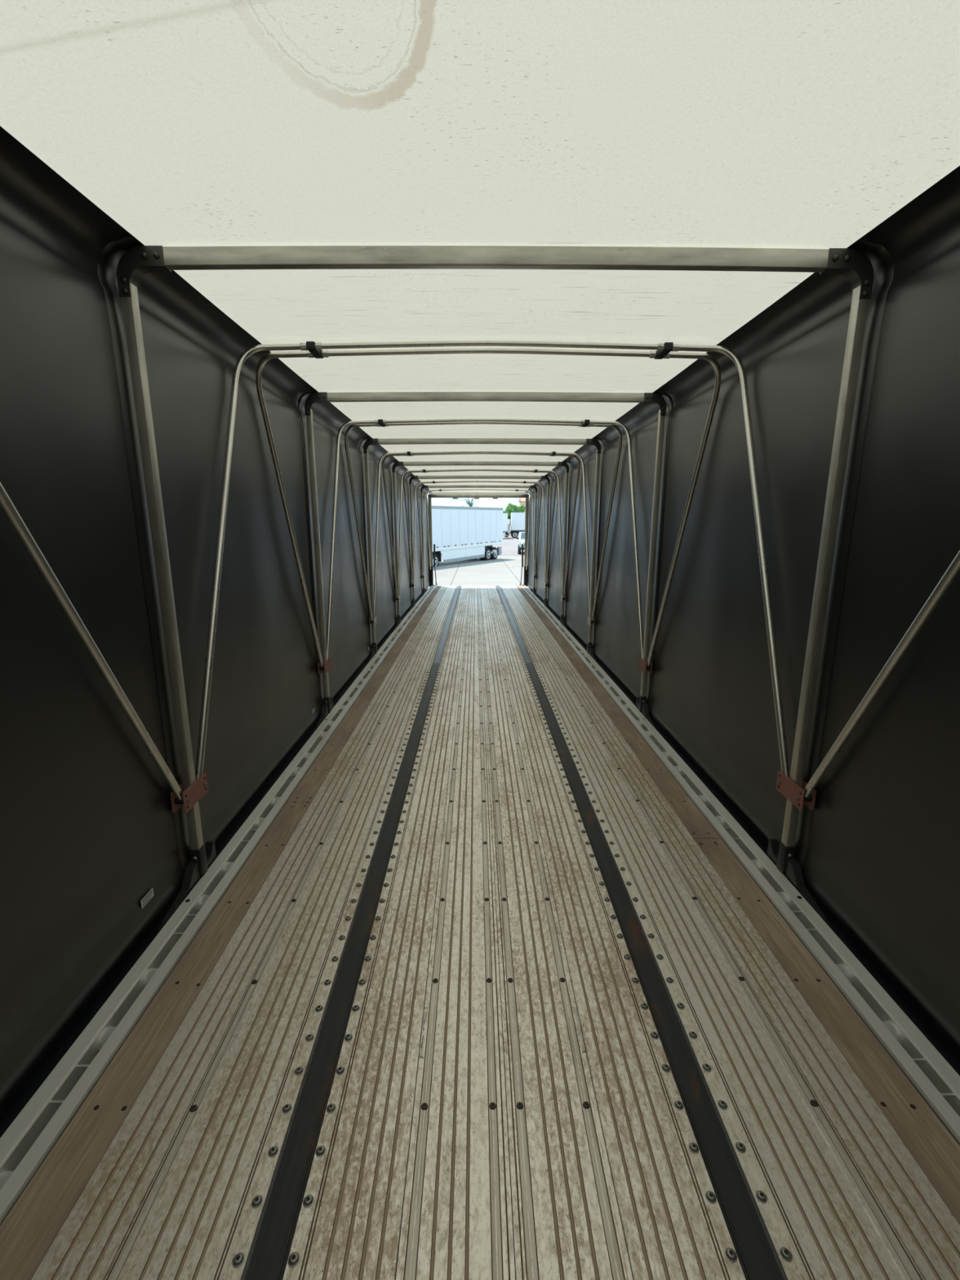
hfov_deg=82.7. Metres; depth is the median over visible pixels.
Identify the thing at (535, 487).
frame
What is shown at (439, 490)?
hoop
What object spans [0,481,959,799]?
support bar
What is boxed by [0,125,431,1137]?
wall
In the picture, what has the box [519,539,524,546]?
hood
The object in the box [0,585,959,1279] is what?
floor
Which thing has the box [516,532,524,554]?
truck
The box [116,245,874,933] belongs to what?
frame
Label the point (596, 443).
frame
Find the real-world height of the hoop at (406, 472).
2.075 m
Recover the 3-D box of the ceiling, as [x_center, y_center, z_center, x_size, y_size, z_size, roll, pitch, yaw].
[0.026,-2.264,6.340,2.510,0.186,16.750,0,12,0]
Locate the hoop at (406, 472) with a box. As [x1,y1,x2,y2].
[398,468,562,595]
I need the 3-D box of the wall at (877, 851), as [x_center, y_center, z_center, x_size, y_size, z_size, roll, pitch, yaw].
[1.337,-0.895,6.647,0.157,2.961,16.750,0,12,0]
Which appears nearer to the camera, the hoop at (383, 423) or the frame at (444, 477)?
the hoop at (383, 423)
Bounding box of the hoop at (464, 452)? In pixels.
[373,450,590,617]
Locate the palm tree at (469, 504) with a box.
[465,497,479,506]
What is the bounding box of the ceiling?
[0,0,959,492]
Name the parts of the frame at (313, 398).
post, brace plate, brace plate, brace plate, brace plate, post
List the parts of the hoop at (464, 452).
hoop leg, hoop leg, hoop leg, hoop leg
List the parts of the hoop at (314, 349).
hoop leg, hoop leg, hoop leg, hoop leg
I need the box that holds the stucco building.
[518,497,529,512]
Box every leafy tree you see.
[502,503,516,535]
[506,502,521,512]
[515,504,524,512]
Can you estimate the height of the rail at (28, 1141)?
0.408 m
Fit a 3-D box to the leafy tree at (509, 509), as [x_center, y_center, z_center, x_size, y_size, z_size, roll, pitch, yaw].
[5.710,-23.754,107.409,3.141,6.141,2.589,0,12,0]
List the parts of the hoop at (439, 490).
hoop leg, hoop leg, hoop leg, hoop leg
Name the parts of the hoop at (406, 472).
hoop leg, hoop leg, hoop leg, hoop leg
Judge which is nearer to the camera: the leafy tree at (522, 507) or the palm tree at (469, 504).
the palm tree at (469, 504)
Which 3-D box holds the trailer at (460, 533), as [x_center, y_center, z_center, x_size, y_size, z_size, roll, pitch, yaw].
[-2.278,-7.459,39.089,2.582,4.070,13.400,6,14,26]
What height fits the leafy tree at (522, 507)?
6.593 m
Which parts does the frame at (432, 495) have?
post, latch rod, latch rod, post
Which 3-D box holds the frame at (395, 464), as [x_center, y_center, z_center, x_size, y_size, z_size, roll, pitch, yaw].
[0.011,-1.406,8.424,2.683,2.606,0.450,0,12,0]
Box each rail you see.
[0,585,436,1226]
[520,585,959,1146]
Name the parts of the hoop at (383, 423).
hoop leg, hoop leg, hoop leg, hoop leg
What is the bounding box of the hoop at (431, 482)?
[413,480,545,582]
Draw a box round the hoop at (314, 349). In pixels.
[195,340,790,780]
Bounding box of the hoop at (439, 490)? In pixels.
[423,488,533,573]
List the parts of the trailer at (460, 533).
panel, panel, panel, panel, rail, rail, panel, panel, panel, panel, panel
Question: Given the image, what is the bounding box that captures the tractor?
[428,551,441,567]
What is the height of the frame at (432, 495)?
2.552 m
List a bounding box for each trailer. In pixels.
[427,505,502,563]
[502,513,508,537]
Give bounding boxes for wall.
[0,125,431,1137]
[524,165,959,1075]
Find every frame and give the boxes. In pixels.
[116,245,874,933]
[304,391,666,730]
[363,438,600,662]
[391,461,568,628]
[408,475,550,609]
[420,484,537,595]
[427,492,528,587]
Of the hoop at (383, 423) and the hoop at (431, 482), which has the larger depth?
the hoop at (431, 482)
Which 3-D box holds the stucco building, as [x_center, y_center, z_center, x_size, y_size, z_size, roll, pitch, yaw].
[17.606,-32.409,140.977,14.800,8.833,9.800,0,12,0]
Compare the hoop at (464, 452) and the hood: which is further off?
the hood
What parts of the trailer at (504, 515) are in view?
panel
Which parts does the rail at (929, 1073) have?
pocket plate, pocket plate, pocket plate, pocket plate, pocket plate, pocket plate, pocket plate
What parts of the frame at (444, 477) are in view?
post, post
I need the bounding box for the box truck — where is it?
[507,512,528,537]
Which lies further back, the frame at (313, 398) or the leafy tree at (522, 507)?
the leafy tree at (522, 507)
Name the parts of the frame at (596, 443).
post, brace plate, brace plate, post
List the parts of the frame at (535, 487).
post, post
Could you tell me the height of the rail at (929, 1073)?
0.408 m
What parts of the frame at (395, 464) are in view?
post, post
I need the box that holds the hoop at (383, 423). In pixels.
[326,418,643,659]
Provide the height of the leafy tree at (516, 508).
6.538 m
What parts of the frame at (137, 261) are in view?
post, brace plate, brace plate, brace plate, brace plate, post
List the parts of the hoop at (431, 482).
hoop leg, hoop leg, hoop leg, hoop leg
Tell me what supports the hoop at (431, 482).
attached to the frame at (444, 477)
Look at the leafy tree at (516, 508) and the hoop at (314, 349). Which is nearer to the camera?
the hoop at (314, 349)
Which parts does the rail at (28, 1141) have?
pocket plate, pocket plate, pocket plate, pocket plate, pocket plate, pocket plate, pocket plate, pocket plate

